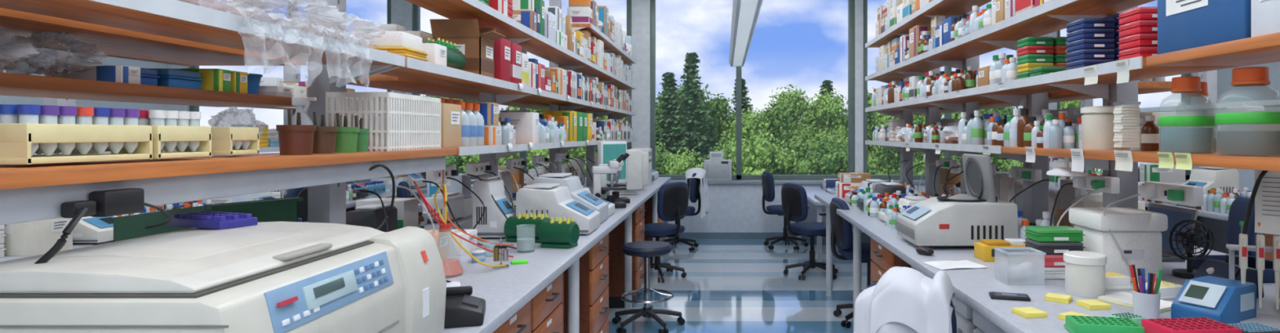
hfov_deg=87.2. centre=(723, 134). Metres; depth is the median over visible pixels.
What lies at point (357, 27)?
cardboard box
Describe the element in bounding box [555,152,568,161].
outlet strip
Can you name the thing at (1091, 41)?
tip box
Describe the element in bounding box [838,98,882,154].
deciduous tree
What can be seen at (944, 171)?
cardboard box
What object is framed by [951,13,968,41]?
bottles
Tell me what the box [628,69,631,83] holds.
kit box
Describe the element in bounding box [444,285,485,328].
printer
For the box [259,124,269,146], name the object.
tip box
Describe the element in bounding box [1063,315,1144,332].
tube rack
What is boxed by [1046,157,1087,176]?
task lamp
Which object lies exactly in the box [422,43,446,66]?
cardboard box
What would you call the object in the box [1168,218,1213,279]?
desk fan
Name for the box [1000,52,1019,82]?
bottles
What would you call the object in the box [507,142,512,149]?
paper note
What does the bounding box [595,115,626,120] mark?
deciduous tree
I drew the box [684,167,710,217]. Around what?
lab coat
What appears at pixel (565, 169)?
cardboard box
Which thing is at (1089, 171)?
bottles
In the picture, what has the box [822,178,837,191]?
binders
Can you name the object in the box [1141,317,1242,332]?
tube rack
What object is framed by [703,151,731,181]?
incubator
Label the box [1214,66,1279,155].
bottle
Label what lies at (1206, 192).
bottles
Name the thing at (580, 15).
cardboard box
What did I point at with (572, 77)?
binders
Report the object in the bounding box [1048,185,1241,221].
countertop
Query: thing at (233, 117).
plastic bag
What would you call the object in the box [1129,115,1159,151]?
bottles
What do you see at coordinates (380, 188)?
test tube rack
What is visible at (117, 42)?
shelving
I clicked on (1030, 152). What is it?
paper note
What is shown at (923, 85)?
bottles
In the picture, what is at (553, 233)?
tube rack
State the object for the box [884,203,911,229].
bottles
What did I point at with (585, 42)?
cardboard box
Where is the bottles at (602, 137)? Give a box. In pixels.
[595,126,604,140]
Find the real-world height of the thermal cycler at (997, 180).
0.312 m
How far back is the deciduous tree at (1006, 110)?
27.96 m
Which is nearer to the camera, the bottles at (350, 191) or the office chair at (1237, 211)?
the office chair at (1237, 211)
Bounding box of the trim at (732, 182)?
[471,180,1187,184]
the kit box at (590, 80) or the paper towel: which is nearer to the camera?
the paper towel
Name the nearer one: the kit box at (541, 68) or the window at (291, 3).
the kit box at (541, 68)
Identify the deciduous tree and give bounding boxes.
[422,94,445,97]
[445,155,471,173]
[452,97,476,102]
[461,154,515,173]
[466,152,519,164]
[498,106,531,159]
[505,106,540,114]
[518,146,586,173]
[526,145,595,174]
[576,115,603,156]
[578,147,597,157]
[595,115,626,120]
[617,92,663,149]
[655,141,671,174]
[655,151,675,180]
[656,87,679,151]
[664,146,703,180]
[697,140,737,180]
[705,93,736,142]
[713,106,772,180]
[726,128,799,180]
[744,102,812,180]
[760,84,813,159]
[770,137,823,180]
[790,99,848,158]
[802,88,875,171]
[804,127,848,173]
[809,137,848,180]
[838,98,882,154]
[845,87,885,173]
[867,111,954,173]
[867,116,924,180]
[876,155,924,180]
[923,108,993,162]
[940,151,992,162]
[943,106,1021,119]
[951,154,960,163]
[979,152,1022,172]
[995,157,1022,171]
[1060,99,1102,173]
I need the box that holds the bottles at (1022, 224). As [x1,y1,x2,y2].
[1017,210,1053,239]
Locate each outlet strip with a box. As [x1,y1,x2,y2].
[426,165,458,182]
[506,157,526,169]
[532,155,548,165]
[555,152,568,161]
[936,158,956,169]
[991,164,995,175]
[1008,166,1041,182]
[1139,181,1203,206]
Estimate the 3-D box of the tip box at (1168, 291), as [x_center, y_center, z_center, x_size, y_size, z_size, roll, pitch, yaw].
[1.560,0.557,2.380,0.125,0.046,0.094,0,0,-17]
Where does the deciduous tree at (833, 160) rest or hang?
on the lawn
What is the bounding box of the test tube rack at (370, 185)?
[358,182,376,194]
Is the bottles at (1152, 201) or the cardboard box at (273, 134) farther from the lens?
the bottles at (1152, 201)
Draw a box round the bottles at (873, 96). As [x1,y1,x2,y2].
[871,88,875,106]
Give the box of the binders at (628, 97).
[625,93,631,111]
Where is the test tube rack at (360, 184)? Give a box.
[355,183,367,189]
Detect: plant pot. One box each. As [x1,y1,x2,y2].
[275,109,315,155]
[312,111,337,154]
[334,113,359,152]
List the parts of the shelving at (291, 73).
post, shelf, post, shelf, post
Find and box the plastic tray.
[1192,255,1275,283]
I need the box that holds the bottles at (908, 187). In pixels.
[904,184,920,195]
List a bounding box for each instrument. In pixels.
[355,197,417,229]
[1253,169,1279,235]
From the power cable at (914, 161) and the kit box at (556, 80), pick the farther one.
the power cable at (914, 161)
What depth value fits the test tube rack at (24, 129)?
1.29 m
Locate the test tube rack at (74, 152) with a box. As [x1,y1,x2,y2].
[32,147,97,155]
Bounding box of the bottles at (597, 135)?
[595,128,600,140]
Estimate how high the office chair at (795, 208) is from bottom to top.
0.989 m
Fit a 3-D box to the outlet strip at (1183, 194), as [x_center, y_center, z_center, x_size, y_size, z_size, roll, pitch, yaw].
[1.660,0.220,2.500,0.080,0.070,0.280,0,0,0]
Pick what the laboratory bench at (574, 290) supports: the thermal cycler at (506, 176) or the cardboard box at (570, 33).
the thermal cycler at (506, 176)
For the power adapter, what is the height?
0.050 m
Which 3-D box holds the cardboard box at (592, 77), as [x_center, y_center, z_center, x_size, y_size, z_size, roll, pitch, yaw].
[-1.333,-0.495,6.512,0.199,0.128,0.100,0,0,0]
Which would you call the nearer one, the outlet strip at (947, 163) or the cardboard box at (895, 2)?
the outlet strip at (947, 163)
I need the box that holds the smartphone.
[988,291,1031,301]
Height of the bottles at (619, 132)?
0.192 m
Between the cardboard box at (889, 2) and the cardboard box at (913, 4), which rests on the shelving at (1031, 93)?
the cardboard box at (913, 4)
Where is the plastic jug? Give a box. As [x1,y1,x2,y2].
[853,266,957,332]
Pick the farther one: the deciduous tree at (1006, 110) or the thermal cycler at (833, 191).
the deciduous tree at (1006, 110)
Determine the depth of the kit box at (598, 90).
6.65 m
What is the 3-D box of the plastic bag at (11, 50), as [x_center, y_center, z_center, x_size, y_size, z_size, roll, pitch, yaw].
[-1.715,-0.193,1.520,0.269,0.117,0.166,0,0,-10]
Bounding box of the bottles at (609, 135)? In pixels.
[607,126,611,139]
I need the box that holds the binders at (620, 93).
[617,89,622,109]
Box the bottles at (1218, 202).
[1207,187,1252,214]
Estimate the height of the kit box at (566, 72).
0.202 m
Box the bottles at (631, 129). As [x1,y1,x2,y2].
[630,128,633,138]
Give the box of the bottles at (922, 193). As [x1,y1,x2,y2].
[920,191,932,198]
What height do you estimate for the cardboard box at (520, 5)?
0.153 m
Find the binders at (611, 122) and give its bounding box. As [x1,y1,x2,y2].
[592,119,614,139]
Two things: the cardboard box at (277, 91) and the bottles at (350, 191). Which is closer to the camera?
the cardboard box at (277, 91)
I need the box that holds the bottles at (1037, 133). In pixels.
[1031,118,1077,147]
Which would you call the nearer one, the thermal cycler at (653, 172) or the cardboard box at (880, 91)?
the cardboard box at (880, 91)
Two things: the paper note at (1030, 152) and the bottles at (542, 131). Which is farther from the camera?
the bottles at (542, 131)
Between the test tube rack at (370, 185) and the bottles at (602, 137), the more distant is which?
the bottles at (602, 137)
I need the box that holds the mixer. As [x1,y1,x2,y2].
[1193,254,1263,298]
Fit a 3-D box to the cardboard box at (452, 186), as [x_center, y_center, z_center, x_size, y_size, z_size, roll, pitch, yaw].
[-1.952,0.367,4.734,0.249,0.167,0.170,0,0,0]
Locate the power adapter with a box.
[60,187,144,217]
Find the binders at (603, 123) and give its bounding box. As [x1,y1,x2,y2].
[592,120,607,140]
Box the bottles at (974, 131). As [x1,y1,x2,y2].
[958,110,999,145]
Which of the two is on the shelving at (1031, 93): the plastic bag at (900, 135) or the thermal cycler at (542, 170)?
the plastic bag at (900, 135)
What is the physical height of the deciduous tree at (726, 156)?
4.783 m
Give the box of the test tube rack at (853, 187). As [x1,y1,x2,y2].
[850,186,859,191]
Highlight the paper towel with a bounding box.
[446,281,461,287]
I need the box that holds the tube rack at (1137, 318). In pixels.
[1108,312,1145,324]
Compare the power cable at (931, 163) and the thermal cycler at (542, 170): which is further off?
the thermal cycler at (542, 170)
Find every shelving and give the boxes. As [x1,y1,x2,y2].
[0,0,636,224]
[0,7,608,115]
[33,8,405,155]
[865,0,1279,226]
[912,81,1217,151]
[1080,70,1279,173]
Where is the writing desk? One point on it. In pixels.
(811, 191)
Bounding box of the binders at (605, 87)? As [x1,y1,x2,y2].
[602,82,608,106]
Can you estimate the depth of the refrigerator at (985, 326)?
2.57 m
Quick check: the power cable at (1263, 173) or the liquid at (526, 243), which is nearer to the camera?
the power cable at (1263, 173)
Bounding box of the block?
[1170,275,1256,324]
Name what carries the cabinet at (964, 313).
on the floor
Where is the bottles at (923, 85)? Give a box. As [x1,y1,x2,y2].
[916,71,955,97]
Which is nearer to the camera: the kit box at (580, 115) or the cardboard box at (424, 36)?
the cardboard box at (424, 36)
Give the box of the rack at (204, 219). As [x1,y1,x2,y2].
[167,210,257,230]
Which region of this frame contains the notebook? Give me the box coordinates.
[1097,292,1172,313]
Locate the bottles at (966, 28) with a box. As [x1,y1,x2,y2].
[962,16,969,36]
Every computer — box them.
[630,147,651,186]
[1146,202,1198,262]
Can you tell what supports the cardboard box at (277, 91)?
on the shelving at (117, 42)
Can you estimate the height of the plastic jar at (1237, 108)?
0.164 m
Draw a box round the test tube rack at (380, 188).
[369,181,385,193]
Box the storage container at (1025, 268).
[993,247,1045,279]
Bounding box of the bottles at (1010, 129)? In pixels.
[1003,109,1049,146]
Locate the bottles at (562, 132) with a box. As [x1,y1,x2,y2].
[556,122,566,142]
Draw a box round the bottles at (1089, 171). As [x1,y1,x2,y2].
[1066,169,1101,179]
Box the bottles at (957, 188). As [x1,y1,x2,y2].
[948,182,960,195]
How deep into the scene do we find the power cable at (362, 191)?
2.61 m
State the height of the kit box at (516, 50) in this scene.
0.241 m
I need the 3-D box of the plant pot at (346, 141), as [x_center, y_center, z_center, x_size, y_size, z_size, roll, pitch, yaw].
[-1.270,-0.005,2.225,0.094,0.131,0.094,0,0,0]
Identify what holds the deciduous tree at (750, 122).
on the lawn
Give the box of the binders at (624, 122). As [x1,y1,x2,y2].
[617,120,626,139]
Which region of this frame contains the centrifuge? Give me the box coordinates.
[0,221,446,332]
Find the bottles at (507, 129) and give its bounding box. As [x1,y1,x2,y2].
[494,117,512,145]
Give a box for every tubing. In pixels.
[413,181,513,257]
[434,184,506,266]
[442,169,514,246]
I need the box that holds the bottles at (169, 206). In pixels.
[121,204,189,216]
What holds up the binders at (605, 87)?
on the shelving at (334, 62)
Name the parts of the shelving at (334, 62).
shelf, shelf, post, power outlet strip, shelf, post, shelf, shelf, post, post, shelf, post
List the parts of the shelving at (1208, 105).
post, post, shelf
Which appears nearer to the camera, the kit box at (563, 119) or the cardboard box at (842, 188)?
the kit box at (563, 119)
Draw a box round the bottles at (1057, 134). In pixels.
[1043,113,1081,148]
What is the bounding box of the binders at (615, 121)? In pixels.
[614,120,617,139]
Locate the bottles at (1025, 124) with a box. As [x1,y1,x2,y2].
[1017,108,1067,147]
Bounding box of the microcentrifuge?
[896,153,1018,248]
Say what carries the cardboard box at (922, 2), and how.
on the shelving at (1031, 93)
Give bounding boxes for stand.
[492,238,509,269]
[1226,221,1279,329]
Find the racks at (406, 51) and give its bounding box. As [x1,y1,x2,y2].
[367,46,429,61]
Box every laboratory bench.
[0,179,476,262]
[424,177,671,332]
[814,194,1279,332]
[1048,185,1275,261]
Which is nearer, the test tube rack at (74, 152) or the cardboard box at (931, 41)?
the test tube rack at (74, 152)
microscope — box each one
[591,154,626,208]
[597,152,630,203]
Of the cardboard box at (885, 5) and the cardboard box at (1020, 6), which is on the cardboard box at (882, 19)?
the cardboard box at (885, 5)
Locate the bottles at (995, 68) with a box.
[989,53,1013,84]
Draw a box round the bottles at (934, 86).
[929,75,939,95]
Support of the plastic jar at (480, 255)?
on the laboratory bench at (574, 290)
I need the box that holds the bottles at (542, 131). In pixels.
[538,117,546,142]
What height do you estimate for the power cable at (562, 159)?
0.361 m
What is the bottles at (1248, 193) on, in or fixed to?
on the laboratory bench at (1217, 223)
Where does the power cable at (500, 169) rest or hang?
on the laboratory bench at (574, 290)
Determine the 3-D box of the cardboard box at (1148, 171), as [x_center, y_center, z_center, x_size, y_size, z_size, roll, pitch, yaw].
[3.848,0.337,5.854,0.337,0.163,0.109,0,0,0]
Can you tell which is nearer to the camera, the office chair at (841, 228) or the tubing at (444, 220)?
the tubing at (444, 220)
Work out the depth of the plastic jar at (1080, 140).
2.78 m
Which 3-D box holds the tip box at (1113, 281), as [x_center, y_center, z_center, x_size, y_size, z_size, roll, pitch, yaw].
[1.450,0.554,2.520,0.125,0.052,0.094,0,0,-6]
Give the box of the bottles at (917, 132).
[912,120,940,142]
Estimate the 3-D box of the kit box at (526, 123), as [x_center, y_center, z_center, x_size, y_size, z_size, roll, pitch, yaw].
[-1.333,-0.043,4.370,0.207,0.206,0.147,0,0,0]
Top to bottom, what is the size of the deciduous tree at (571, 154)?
5.484 m
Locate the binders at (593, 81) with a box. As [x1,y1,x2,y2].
[591,79,596,102]
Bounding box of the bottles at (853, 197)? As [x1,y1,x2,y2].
[849,182,874,207]
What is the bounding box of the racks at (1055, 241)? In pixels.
[1023,226,1085,279]
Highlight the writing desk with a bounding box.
[797,186,923,270]
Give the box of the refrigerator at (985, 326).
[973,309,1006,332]
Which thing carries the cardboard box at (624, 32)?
on the shelving at (334, 62)
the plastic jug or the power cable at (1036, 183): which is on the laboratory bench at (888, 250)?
the power cable at (1036, 183)
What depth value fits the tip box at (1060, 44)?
3.09 m
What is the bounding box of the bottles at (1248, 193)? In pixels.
[1238,191,1251,197]
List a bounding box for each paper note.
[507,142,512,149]
[518,82,523,89]
[934,142,940,154]
[982,144,990,155]
[997,81,1005,89]
[1025,146,1035,162]
[1070,148,1084,172]
[1083,64,1097,84]
[1114,150,1133,171]
[1115,58,1128,83]
[1157,151,1173,168]
[1173,152,1191,169]
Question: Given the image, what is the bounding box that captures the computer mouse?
[915,246,933,255]
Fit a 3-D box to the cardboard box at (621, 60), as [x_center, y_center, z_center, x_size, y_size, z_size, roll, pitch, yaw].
[-1.333,-0.777,8.099,0.204,0.255,0.141,0,0,0]
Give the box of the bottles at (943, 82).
[937,68,967,93]
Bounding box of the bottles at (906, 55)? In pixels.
[902,46,909,61]
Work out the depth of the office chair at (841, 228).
5.22 m
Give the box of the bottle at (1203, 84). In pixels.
[1175,81,1218,151]
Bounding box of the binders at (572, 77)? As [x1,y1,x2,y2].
[566,70,577,97]
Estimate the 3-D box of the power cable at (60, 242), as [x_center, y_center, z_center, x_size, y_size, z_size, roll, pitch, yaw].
[-1.332,0.319,1.135,0.354,0.368,0.080,0,0,-28]
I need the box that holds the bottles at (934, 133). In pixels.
[927,122,958,143]
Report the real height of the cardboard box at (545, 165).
0.232 m
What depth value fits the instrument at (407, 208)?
3.81 m
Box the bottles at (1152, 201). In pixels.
[1146,199,1170,203]
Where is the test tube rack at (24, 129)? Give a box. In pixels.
[0,104,152,164]
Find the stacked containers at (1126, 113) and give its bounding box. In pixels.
[1112,102,1141,147]
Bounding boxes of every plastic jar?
[271,191,280,198]
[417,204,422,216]
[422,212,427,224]
[471,249,485,262]
[511,124,514,144]
[513,126,515,144]
[976,71,977,87]
[1062,250,1106,297]
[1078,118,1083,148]
[1080,106,1127,150]
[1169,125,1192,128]
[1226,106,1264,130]
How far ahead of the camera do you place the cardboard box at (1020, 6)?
3.14 m
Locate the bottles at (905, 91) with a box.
[902,82,909,101]
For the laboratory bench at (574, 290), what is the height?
0.920 m
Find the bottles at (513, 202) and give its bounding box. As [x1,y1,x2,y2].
[510,200,515,209]
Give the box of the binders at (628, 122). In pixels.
[626,121,630,138]
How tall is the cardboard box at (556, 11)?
0.180 m
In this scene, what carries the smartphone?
on the laboratory bench at (888, 250)
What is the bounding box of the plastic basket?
[325,91,440,151]
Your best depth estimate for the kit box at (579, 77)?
5.67 m
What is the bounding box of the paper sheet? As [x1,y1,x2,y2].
[922,260,986,270]
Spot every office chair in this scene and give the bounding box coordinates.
[284,186,307,222]
[396,181,411,198]
[644,182,688,283]
[662,173,701,251]
[761,171,808,250]
[781,182,837,280]
[829,197,871,328]
[865,282,956,332]
[1195,196,1265,257]
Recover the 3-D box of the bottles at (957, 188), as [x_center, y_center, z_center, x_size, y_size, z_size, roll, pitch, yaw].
[2.067,0.492,5.607,0.307,0.176,0.186,0,0,0]
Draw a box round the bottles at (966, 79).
[948,66,977,92]
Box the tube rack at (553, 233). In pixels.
[538,216,579,248]
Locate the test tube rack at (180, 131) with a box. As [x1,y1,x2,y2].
[137,110,211,159]
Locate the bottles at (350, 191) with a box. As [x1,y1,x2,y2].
[346,184,355,201]
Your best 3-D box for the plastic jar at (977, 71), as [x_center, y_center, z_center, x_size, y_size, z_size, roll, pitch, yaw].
[1.530,-0.312,3.901,0.105,0.115,0.105,0,0,0]
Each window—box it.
[189,0,391,111]
[413,0,631,179]
[650,0,854,179]
[863,0,951,179]
[1057,30,1191,179]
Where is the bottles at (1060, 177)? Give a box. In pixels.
[1057,176,1066,187]
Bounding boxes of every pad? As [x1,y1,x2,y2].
[511,259,528,265]
[1011,306,1047,319]
[1044,293,1072,304]
[1057,311,1093,320]
[1075,299,1111,310]
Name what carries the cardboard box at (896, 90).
on the shelving at (1031, 93)
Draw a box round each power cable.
[34,207,88,263]
[144,202,173,229]
[360,190,450,282]
[368,164,395,230]
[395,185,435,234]
[422,180,516,248]
[446,177,489,248]
[466,173,507,238]
[484,171,513,209]
[499,168,519,190]
[513,166,533,180]
[524,164,538,177]
[535,163,551,173]
[562,159,577,176]
[568,158,585,185]
[575,157,608,191]
[887,160,907,180]
[903,160,916,184]
[906,162,925,189]
[919,163,935,191]
[933,164,942,193]
[943,170,964,195]
[945,166,959,193]
[1008,176,1021,201]
[1008,179,1049,202]
[1049,182,1072,226]
[1056,186,1108,226]
[1102,193,1139,281]
[1235,170,1268,279]
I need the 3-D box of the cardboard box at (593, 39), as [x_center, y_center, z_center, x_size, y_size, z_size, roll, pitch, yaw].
[-1.333,-0.796,6.447,0.194,0.292,0.150,0,0,0]
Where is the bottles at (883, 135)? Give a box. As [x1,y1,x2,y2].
[878,122,888,141]
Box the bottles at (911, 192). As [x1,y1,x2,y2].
[906,189,919,195]
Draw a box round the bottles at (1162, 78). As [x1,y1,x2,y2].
[1137,76,1164,81]
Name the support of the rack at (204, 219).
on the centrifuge
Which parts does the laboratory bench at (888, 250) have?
leg, leg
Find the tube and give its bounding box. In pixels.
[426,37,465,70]
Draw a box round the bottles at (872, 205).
[863,187,906,217]
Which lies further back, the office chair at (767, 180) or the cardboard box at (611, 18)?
the office chair at (767, 180)
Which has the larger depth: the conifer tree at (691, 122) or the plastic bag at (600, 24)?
the conifer tree at (691, 122)
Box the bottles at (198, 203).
[145,200,211,213]
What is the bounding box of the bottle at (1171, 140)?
[1158,75,1214,152]
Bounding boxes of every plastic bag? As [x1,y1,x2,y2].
[0,26,40,72]
[5,31,107,77]
[208,106,266,140]
[596,16,603,31]
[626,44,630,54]
[896,126,912,141]
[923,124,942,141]
[941,124,958,143]
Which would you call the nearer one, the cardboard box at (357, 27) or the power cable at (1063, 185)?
the power cable at (1063, 185)
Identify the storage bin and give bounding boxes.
[113,196,303,241]
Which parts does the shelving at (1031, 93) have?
post, shelf, post, shelf, post, shelf, post, shelf, power outlet strip, post, shelf, shelf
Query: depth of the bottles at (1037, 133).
3.02 m
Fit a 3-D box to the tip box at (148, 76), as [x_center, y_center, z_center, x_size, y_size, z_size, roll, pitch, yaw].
[-1.700,-0.163,1.890,0.120,0.053,0.100,0,0,0]
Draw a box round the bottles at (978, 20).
[969,4,991,33]
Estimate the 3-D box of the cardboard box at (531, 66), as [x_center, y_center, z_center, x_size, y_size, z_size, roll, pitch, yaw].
[-1.333,-0.376,4.274,0.228,0.173,0.118,0,0,0]
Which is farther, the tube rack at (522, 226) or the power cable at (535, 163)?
the power cable at (535, 163)
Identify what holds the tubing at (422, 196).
on the laboratory bench at (574, 290)
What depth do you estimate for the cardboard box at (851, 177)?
6.06 m
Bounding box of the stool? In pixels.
[612,240,684,332]
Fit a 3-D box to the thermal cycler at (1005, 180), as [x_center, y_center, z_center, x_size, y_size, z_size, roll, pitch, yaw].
[2.050,0.424,4.484,0.298,0.312,0.236,0,0,0]
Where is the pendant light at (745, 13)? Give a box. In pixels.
[728,0,763,66]
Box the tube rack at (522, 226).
[503,212,551,243]
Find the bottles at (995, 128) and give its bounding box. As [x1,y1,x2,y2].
[986,115,1013,146]
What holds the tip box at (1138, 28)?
on the shelving at (1031, 93)
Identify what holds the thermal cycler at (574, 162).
on the laboratory bench at (574, 290)
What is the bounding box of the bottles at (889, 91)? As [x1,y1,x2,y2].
[884,80,899,104]
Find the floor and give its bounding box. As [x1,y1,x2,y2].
[608,239,870,332]
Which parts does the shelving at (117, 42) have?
shelf, shelf, shelf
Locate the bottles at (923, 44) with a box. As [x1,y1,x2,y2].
[917,31,931,54]
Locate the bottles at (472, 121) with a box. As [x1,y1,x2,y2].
[435,97,484,146]
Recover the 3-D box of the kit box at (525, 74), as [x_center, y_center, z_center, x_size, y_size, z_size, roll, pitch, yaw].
[-1.333,-0.397,4.127,0.207,0.213,0.160,0,0,0]
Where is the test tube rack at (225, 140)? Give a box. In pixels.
[210,126,259,155]
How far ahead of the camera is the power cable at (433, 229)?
2.90 m
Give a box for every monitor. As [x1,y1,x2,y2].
[595,149,642,195]
[597,141,626,197]
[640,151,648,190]
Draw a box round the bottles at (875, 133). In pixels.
[872,125,887,140]
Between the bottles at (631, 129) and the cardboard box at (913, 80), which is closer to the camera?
the cardboard box at (913, 80)
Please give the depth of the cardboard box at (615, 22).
7.63 m
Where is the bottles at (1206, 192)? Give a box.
[1195,187,1243,210]
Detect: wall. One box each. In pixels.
[0,56,166,110]
[166,0,1198,232]
[1217,61,1279,193]
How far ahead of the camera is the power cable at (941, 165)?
4.92 m
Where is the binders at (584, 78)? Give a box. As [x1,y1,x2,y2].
[575,72,589,101]
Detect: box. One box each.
[0,225,6,257]
[2,217,72,256]
[64,65,140,84]
[140,67,159,85]
[151,68,203,89]
[173,68,231,92]
[202,192,258,204]
[231,71,247,93]
[257,85,292,97]
[259,77,283,86]
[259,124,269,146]
[267,128,278,138]
[267,138,279,146]
[283,80,307,90]
[283,85,306,97]
[291,87,293,97]
[346,88,355,92]
[351,31,422,51]
[354,23,404,31]
[370,176,410,191]
[387,173,408,177]
[404,31,432,43]
[420,18,505,77]
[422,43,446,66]
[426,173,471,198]
[426,229,448,258]
[440,102,461,147]
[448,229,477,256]
[460,196,472,217]
[465,102,498,125]
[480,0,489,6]
[484,125,502,145]
[488,0,507,16]
[493,37,511,82]
[497,165,524,184]
[499,110,529,117]
[501,111,538,143]
[507,0,513,18]
[511,0,533,11]
[511,9,536,31]
[511,41,521,84]
[512,183,526,199]
[521,52,528,86]
[524,173,542,185]
[528,58,537,88]
[528,61,535,88]
[533,0,544,35]
[533,8,539,33]
[537,62,545,90]
[541,164,569,173]
[542,111,577,142]
[543,115,568,142]
[544,5,561,31]
[544,11,555,42]
[544,12,551,39]
[545,66,566,95]
[545,71,555,93]
[545,75,551,92]
[555,30,564,46]
[555,79,557,93]
[561,12,565,34]
[561,31,567,48]
[561,167,568,173]
[565,15,572,31]
[565,30,573,52]
[566,71,568,96]
[567,6,592,23]
[568,0,591,8]
[569,166,573,175]
[572,30,575,53]
[573,30,583,57]
[575,39,578,54]
[576,73,581,99]
[577,111,582,141]
[579,30,591,61]
[582,112,587,141]
[583,37,587,59]
[586,113,591,141]
[589,76,598,90]
[589,78,591,102]
[591,0,596,27]
[591,35,597,65]
[591,41,595,63]
[591,127,594,140]
[592,121,595,140]
[595,89,599,103]
[596,5,608,36]
[597,39,603,68]
[598,82,603,104]
[598,89,601,104]
[603,41,604,68]
[604,53,610,72]
[604,58,606,70]
[605,84,613,97]
[608,15,613,22]
[608,16,609,38]
[608,53,615,74]
[608,87,613,106]
[608,88,610,106]
[609,20,614,41]
[610,56,612,73]
[613,19,617,44]
[613,85,617,98]
[613,97,615,107]
[614,54,621,66]
[614,57,620,77]
[615,57,619,77]
[615,98,617,108]
[617,22,622,48]
[617,122,622,139]
[621,59,622,79]
[622,30,626,52]
[622,64,629,82]
[622,65,626,80]
[622,92,625,110]
[626,35,631,44]
[627,44,632,57]
[628,66,632,84]
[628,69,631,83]
[835,181,861,198]
[837,172,871,182]
[875,18,880,36]
[875,56,879,71]
[875,87,885,106]
[877,5,882,21]
[879,44,885,71]
[880,13,887,33]
[882,0,887,15]
[884,14,889,31]
[884,53,890,68]
[885,40,891,53]
[887,0,892,15]
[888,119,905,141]
[889,5,897,27]
[889,51,894,66]
[891,37,899,53]
[892,0,898,6]
[893,86,899,102]
[894,48,899,64]
[895,126,912,141]
[896,2,902,23]
[899,35,909,62]
[899,81,909,101]
[902,0,913,19]
[909,24,931,58]
[909,75,925,99]
[911,0,916,13]
[916,0,919,10]
[920,0,928,8]
[928,36,934,50]
[931,14,960,37]
[934,23,942,48]
[940,119,960,126]
[940,163,960,184]
[940,182,955,196]
[942,15,969,44]
[973,238,1026,261]
[977,66,990,86]
[991,0,995,24]
[995,0,1004,22]
[1004,0,1015,19]
[1014,0,1035,14]
[1016,36,1054,79]
[1028,66,1066,76]
[1035,0,1044,6]
[1048,156,1070,170]
[1048,161,1071,186]
[1049,109,1062,117]
[1051,36,1067,66]
[1056,208,1071,226]
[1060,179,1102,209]
[1062,107,1084,123]
[1064,17,1115,70]
[1068,207,1168,281]
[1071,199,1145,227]
[1103,13,1122,61]
[1105,271,1131,290]
[1116,6,1157,60]
[1137,182,1183,201]
[1137,280,1182,300]
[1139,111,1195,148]
[1139,163,1185,182]
[1157,0,1251,54]
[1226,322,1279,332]
[1251,0,1279,36]
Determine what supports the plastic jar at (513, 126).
on the shelving at (334, 62)
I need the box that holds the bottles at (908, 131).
[904,124,930,142]
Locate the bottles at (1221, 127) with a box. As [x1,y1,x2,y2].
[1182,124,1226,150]
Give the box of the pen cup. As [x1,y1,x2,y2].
[1128,264,1163,319]
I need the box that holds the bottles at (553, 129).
[538,114,559,142]
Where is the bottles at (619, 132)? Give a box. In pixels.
[617,128,621,139]
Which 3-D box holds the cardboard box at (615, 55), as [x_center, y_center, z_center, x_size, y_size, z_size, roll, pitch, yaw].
[-1.333,-0.875,7.969,0.201,0.144,0.091,0,0,0]
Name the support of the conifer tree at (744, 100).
on the lawn
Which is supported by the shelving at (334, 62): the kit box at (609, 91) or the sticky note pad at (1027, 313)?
the kit box at (609, 91)
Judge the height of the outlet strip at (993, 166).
0.070 m
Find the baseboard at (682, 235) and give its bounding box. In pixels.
[667,232,870,239]
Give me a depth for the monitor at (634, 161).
6.35 m
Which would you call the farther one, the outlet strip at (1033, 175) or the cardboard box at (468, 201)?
the cardboard box at (468, 201)
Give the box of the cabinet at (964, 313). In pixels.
[911,266,979,332]
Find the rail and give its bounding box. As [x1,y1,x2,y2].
[0,155,445,225]
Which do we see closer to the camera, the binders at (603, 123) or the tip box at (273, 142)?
the tip box at (273, 142)
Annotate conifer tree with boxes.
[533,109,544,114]
[655,71,683,159]
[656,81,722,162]
[661,52,715,168]
[726,78,754,120]
[817,80,838,115]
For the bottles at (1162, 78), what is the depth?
3.11 m
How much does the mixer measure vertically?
0.140 m
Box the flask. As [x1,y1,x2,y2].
[439,223,463,277]
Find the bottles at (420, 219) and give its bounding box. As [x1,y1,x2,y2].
[417,212,424,228]
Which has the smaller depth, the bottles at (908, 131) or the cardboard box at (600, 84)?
the bottles at (908, 131)
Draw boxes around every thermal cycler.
[72,215,117,244]
[258,191,279,199]
[271,189,288,198]
[346,181,368,198]
[346,204,397,231]
[360,178,370,182]
[408,173,425,188]
[415,173,426,186]
[420,172,426,177]
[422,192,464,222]
[472,175,515,239]
[497,170,512,201]
[515,183,599,235]
[529,166,549,174]
[532,173,608,222]
[568,158,584,179]
[582,185,614,216]
[651,168,658,177]
[651,169,656,178]
[826,186,835,192]
[830,188,835,194]
[844,178,884,202]
[857,182,906,209]
[878,195,928,221]
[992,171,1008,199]
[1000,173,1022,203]
[1015,183,1022,217]
[1048,188,1060,226]
[1137,166,1139,182]
[1172,166,1239,207]
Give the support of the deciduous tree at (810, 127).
on the lawn
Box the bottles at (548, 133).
[543,121,551,142]
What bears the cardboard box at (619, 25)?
on the shelving at (334, 62)
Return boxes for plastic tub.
[247,73,262,94]
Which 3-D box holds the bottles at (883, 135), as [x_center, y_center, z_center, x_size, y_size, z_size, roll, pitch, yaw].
[1.498,-0.023,6.048,0.187,0.167,0.126,0,0,0]

